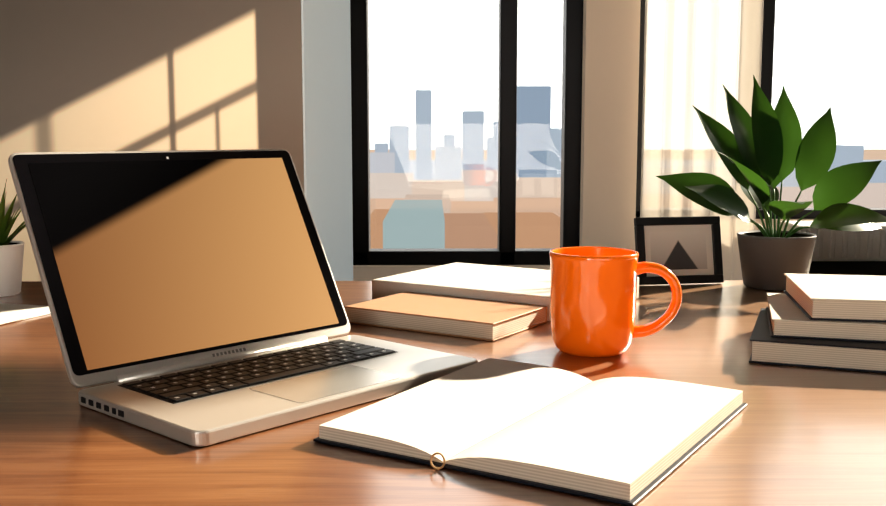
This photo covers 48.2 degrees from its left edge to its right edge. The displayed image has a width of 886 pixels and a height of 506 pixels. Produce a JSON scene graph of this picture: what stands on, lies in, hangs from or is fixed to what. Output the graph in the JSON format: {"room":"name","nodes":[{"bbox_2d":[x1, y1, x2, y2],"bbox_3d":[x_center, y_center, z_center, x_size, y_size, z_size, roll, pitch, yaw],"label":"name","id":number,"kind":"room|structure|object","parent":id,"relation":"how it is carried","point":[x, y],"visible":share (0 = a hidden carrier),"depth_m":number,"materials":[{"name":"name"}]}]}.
{"room":"office","nodes":[
{"label":"office","id":0,"kind":"room"},
{"bbox_2d":[0,0,352,280],"bbox_3d":[-1.628,-0.718,2.243,2.764,2.900,1.180,0,7,-1],"label":"wall","id":1,"kind":"structure","parent":0,"point":[113,75],"depth_m":1.72,"materials":[{"name":"paint"}]},
{"bbox_2d":[353,219,813,280],"bbox_3d":[1.664,0.277,2.901,3.840,0.767,0.180,0,7,-1],"label":"wall","id":2,"kind":"structure","parent":0,"point":[366,272],"depth_m":2.76,"materials":[{"name":"paint"}]},
{"bbox_2d":[350,0,582,264],"bbox_3d":[0.065,-0.994,2.706,0.640,2.063,0.070,0,7,-1],"label":"window","id":3,"kind":"structure","parent":2,"relation":"in","point":[506,251],"depth_m":2.77,"materials":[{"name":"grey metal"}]},
{"bbox_2d":[636,0,885,218],"bbox_3d":[1.908,-1.061,2.717,2.754,1.933,0.070,0,7,-1],"label":"window","id":4,"kind":"structure","parent":2,"relation":"in","point":[815,213],"depth_m":2.76,"materials":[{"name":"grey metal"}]},
{"bbox_2d":[579,0,640,249],"bbox_3d":[0.458,-0.779,2.751,0.146,2.900,0.200,0,7,-1],"label":"wall pillar","id":5,"kind":"structure","parent":0,"point":[610,76],"depth_m":2.70,"materials":[{"name":"paint"}]},
{"bbox_3d":[0.311,0.999,0.355,7.000,0.060,5.380,0,7,-1],"label":"floor","id":6,"kind":"structure","parent":0,"visible":0},
{"bbox_2d":[0,280,885,505],"bbox_3d":[0.054,0.506,1.061,2.500,0.749,1.445,0,7,-1],"label":"desk","id":7,"kind":"object","parent":6,"relation":"on","point":[795,436],"visible":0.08,"depth_m":0.82,"materials":[{"name":"brown wood"}]},
{"bbox_2d":[0,179,25,296],"bbox_3d":[-0.698,-0.026,1.566,0.157,0.186,0.193,0,7,-1],"label":"spiky plant","id":8,"kind":"object","parent":7,"relation":"on","point":[11,258],"visible":0.94,"depth_m":1.56,"materials":[{"name":"green plant"}]},
{"bbox_2d":[0,303,50,324],"bbox_3d":[-0.694,0.093,1.342,0.225,0.002,0.308,3,7,21],"label":"paper sheets","id":9,"kind":"object","parent":7,"relation":"on","point":[10,313],"visible":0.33,"depth_m":1.42,"materials":[{"name":"white paper"}]},
{"bbox_2d":[8,149,477,446],"bbox_3d":[-0.198,0.014,1.028,0.323,0.235,0.359,6,9,42],"label":"laptop","id":10,"kind":"object","parent":7,"relation":"on","point":[193,298],"visible":1,"depth_m":1.04,"materials":[{"name":"silver metal"}]},
{"bbox_2d":[344,292,546,340],"bbox_3d":[0.004,0.083,1.342,0.232,0.022,0.148,4,8,32],"label":"notebook","id":11,"kind":"object","parent":7,"relation":"on","point":[482,319],"visible":0.96,"depth_m":1.30,"materials":[{"name":"brown paper"}]},
{"bbox_2d":[372,262,638,320],"bbox_3d":[0.098,0.056,1.523,0.335,0.034,0.245,4,8,32],"label":"book","id":12,"kind":"object","parent":7,"relation":"on","point":[531,286],"visible":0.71,"depth_m":1.49,"materials":[{"name":"white paper"}]},
{"bbox_2d":[313,358,747,505],"bbox_3d":[0.087,0.143,0.874,0.280,0.015,0.306,4,8,31],"label":"open notebook","id":13,"kind":"object","parent":7,"relation":"on","point":[630,441],"visible":1,"depth_m":0.82,"materials":[{"name":"white paper"}]},
{"bbox_2d":[549,246,681,356],"bbox_3d":[0.201,0.057,1.157,0.154,0.118,0.104,1,7,5],"label":"mug","id":14,"kind":"object","parent":7,"relation":"on","point":[593,290],"visible":1,"depth_m":1.12,"materials":[{"name":"orange ceramic"}]},
{"bbox_2d":[634,216,723,284],"bbox_3d":[0.397,-0.002,1.713,0.152,0.114,0.064,-1,-5,-11],"label":"picture frame","id":15,"kind":"object","parent":7,"relation":"on","point":[686,250],"visible":0.88,"depth_m":1.69,"materials":[{"name":"black wood"}]},
{"bbox_2d":[650,231,706,269],"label":"print","id":16,"kind":"object","parent":15,"relation":"attached to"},
{"bbox_2d":[656,75,885,290],"bbox_3d":[0.561,-0.120,1.638,0.401,0.354,0.354,0,7,-1],"label":"plant","id":17,"kind":"object","parent":7,"relation":"on","point":[769,144],"visible":1,"depth_m":1.65,"materials":[{"name":"green plant"}]},
{"bbox_2d":[749,273,885,372],"bbox_3d":[0.530,0.081,1.154,0.378,0.072,0.309,0,7,-1],"label":"books","id":18,"kind":"object","parent":7,"relation":"on","point":[830,321],"visible":1,"depth_m":1.10,"materials":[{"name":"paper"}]},
{"bbox_2d":[780,221,885,275],"bbox_3d":[1.936,0.297,2.729,2.000,0.764,0.169,0,7,-1],"label":"radiator","id":19,"kind":"object","parent":6,"relation":"on","point":[836,252],"visible":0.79,"depth_m":2.61,"materials":[{"name":"white metal"}]},
{"bbox_3d":[0.311,-1.940,0.002,7.000,0.060,5.380,0,7,-1],"label":"ceiling","id":20,"kind":"structure","parent":0,"visible":0},
{"bbox_2d":[640,0,763,279],"bbox_3d":[0.691,-0.771,2.599,0.360,2.800,0.047,0,7,-1],"label":"sheer curtain","id":21,"kind":"object","parent":20,"relation":"hanging from","point":[698,54],"visible":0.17,"depth_m":2.64,"materials":[{"name":"white fabric"}]},
{"label":"outside","id":22,"kind":"structure","parent":0,"visible":0},
{"bbox_2d":[370,149,885,159],"bbox_3d":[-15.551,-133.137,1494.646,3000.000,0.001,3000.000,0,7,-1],"label":"ground","id":23,"kind":"structure","parent":22,"point":[876,154],"depth_m":2249.65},
{"bbox_2d":[370,209,389,248],"bbox_3d":[-8.047,50.422,131.814,2.941,110.455,30.000,0,7,-1],"label":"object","id":24,"kind":"object","parent":23,"relation":"on","point":[374,228],"depth_m":112.65,"materials":[{"name":"brown"}]},
{"bbox_2d":[375,143,387,151],"bbox_3d":[-27.968,8.010,458.902,4.652,116.683,30.000,0,7,-1],"label":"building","id":25,"kind":"structure","parent":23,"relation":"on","point":[381,147],"depth_m":437.35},
{"bbox_2d":[370,152,394,172],"bbox_3d":[-27.319,14.538,419.403,13.235,113.137,30.000,0,7,-1],"label":"building","id":26,"kind":"structure","parent":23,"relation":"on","point":[386,168],"depth_m":398.37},
{"bbox_2d":[370,198,403,214],"bbox_3d":[-11.481,44.441,191.494,8.500,108.100,30.000,0,7,-1],"label":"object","id":27,"kind":"object","parent":23,"relation":"on","point":[374,205],"depth_m":185.45,"materials":[{"name":"beige"}]},
{"bbox_2d":[370,173,413,197],"bbox_3d":[-17.590,28.908,320.506,15.930,108.183,30.000,0,7,-1],"label":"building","id":28,"kind":"structure","parent":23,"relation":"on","point":[394,183],"depth_m":299.63,"materials":[{"name":"beige"}]},
{"bbox_2d":[389,126,408,172],"bbox_3d":[-21.130,0.296,488.264,8.676,124.999,30.000,0,7,-1],"label":"building","id":29,"kind":"structure","parent":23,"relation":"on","point":[401,140],"depth_m":467.12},
{"bbox_2d":[383,200,444,248],"bbox_3d":[-2.818,51.486,111.852,5.649,113.101,30.000,0,7,-1],"label":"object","id":30,"kind":"object","parent":23,"relation":"on","point":[420,231],"depth_m":90.46,"materials":[{"name":"teal"}]},
{"bbox_2d":[416,90,431,179],"bbox_3d":[-10.314,-14.946,536.909,8.189,143.667,30.000,0,7,-1],"label":"building","id":31,"kind":"structure","parent":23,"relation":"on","point":[421,135],"depth_m":516.23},
{"bbox_2d":[404,194,450,212],"bbox_3d":[-3.148,43.139,201.498,8.994,108.300,30.000,0,7,-1],"label":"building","id":32,"kind":"structure","parent":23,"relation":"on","point":[426,196],"depth_m":196.75,"materials":[{"name":"beige"}]},
{"bbox_2d":[412,180,463,200],"bbox_3d":[-1.609,31.013,310.854,15.415,106.306,30.000,0,7,-1],"label":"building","id":33,"kind":"structure","parent":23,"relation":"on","point":[441,185],"depth_m":289.92,"materials":[{"name":"beige"}]},
{"bbox_2d":[435,146,461,179],"bbox_3d":[2.165,10.943,439.424,11.108,115.503,30.000,0,7,-1],"label":"city","id":34,"kind":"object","parent":23,"relation":"on","point":[456,158],"depth_m":418.47},
{"bbox_2d":[444,135,454,145],"bbox_3d":[2.912,4.779,468.909,4.752,120.712,30.000,0,7,-1],"label":"city","id":35,"kind":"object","parent":23,"relation":"on","point":[448,142],"depth_m":447.17},
{"bbox_2d":[444,213,496,247],"bbox_3d":[2.985,50.702,131.963,5.886,109.864,30.000,0,7,-1],"label":"city","id":36,"kind":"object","parent":23,"relation":"on","point":[461,224],"depth_m":114.08},
{"bbox_2d":[462,111,483,169],"bbox_3d":[14.775,-4.398,498.148,9.476,131.964,30.000,0,7,-1],"label":"city","id":37,"kind":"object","parent":23,"relation":"on","point":[471,137],"depth_m":477.22},
{"bbox_2d":[450,201,497,212],"bbox_3d":[5.804,44.702,191.706,9.070,107.533,30.000,0,7,-1],"label":"city","id":38,"kind":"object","parent":23,"relation":"on","point":[485,207],"depth_m":183.05},
{"bbox_2d":[461,170,516,200],"bbox_3d":[14.260,28.376,320.775,15.923,109.175,30.000,0,7,-1],"label":"city","id":39,"kind":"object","parent":23,"relation":"on","point":[491,174],"depth_m":299.89},
{"bbox_2d":[487,137,497,169],"bbox_3d":[26.059,7.687,449.355,11.357,119.600,30.000,0,7,-1],"label":"city","id":40,"kind":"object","parent":23,"relation":"on","point":[492,153],"depth_m":428.43},
{"bbox_2d":[493,122,497,136],"bbox_3d":[27.819,0.576,478.737,6.062,126.715,30.000,0,7,-1],"label":"city","id":41,"kind":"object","parent":23,"relation":"on","point":[495,126],"depth_m":468.17},
{"bbox_2d":[484,212,559,247],"bbox_3d":[11.200,50.232,137.029,9.997,109.588,30.000,0,7,-1],"label":"city","id":42,"kind":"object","parent":23,"relation":"on","point":[531,236],"depth_m":120.61},
{"bbox_2d":[494,198,560,216],"bbox_3d":[17.638,43.882,196.768,13.997,107.954,30.000,0,7,-1],"label":"city","id":43,"kind":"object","parent":23,"relation":"on","point":[544,203],"depth_m":184.89},
{"bbox_2d":[516,86,550,176],"bbox_3d":[35.582,1.128,418.450,14.691,139.994,30.000,0,7,-1],"label":"building","id":44,"kind":"structure","parent":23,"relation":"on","point":[538,141],"depth_m":397.30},
{"bbox_2d":[516,177,560,197],"bbox_3d":[30.056,31.545,301.176,18.598,107.556,30.000,0,7,-1],"label":"city","id":45,"kind":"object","parent":23,"relation":"on","point":[543,182],"depth_m":280.20},
{"bbox_2d":[546,143,560,176],"bbox_3d":[48.130,13.632,410.010,12.887,117.177,30.000,0,7,-1],"label":"city","id":46,"kind":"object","parent":23,"relation":"on","point":[552,148],"depth_m":389.02},
{"bbox_2d":[550,128,561,142],"bbox_3d":[52.455,4.479,459.318,6.384,123.596,30.000,0,7,-1],"label":"city","id":47,"kind":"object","parent":23,"relation":"on","point":[554,137],"depth_m":437.73},
{"bbox_2d":[409,160,885,179],"bbox_3d":[132.223,-7.505,640.016,402.454,104.307,30.000,0,7,-1],"label":"city","id":48,"kind":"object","parent":23,"relation":"on","point":[411,163],"depth_m":618.10},
{"bbox_2d":[776,168,798,186],"bbox_3d":[141.068,17.602,421.531,21.222,106.546,30.000,0,7,-1],"label":"city","id":49,"kind":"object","parent":23,"relation":"on","point":[788,182],"depth_m":400.86},
{"bbox_2d":[776,187,813,207],"bbox_3d":[90.887,35.730,272.097,21.619,106.179,30.000,0,7,-1],"label":"city","id":50,"kind":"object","parent":23,"relation":"on","point":[794,196],"depth_m":251.09},
{"bbox_2d":[828,145,863,170],"bbox_3d":[186.154,7.041,471.096,9.519,115.699,30.000,0,7,-1],"label":"city","id":51,"kind":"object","parent":23,"relation":"on","point":[850,157],"depth_m":449.91},
{"bbox_2d":[809,183,885,207],"bbox_3d":[119.530,34.197,282.285,27.656,106.794,30.000,0,7,-1],"label":"city","id":52,"kind":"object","parent":23,"relation":"on","point":[864,193],"depth_m":261.33},
{"bbox_2d":[832,161,885,182],"bbox_3d":[172.912,18.343,401.808,22.661,109.778,30.000,0,7,-1],"label":"city","id":53,"kind":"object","parent":23,"relation":"on","point":[876,179],"depth_m":381.05}
]}

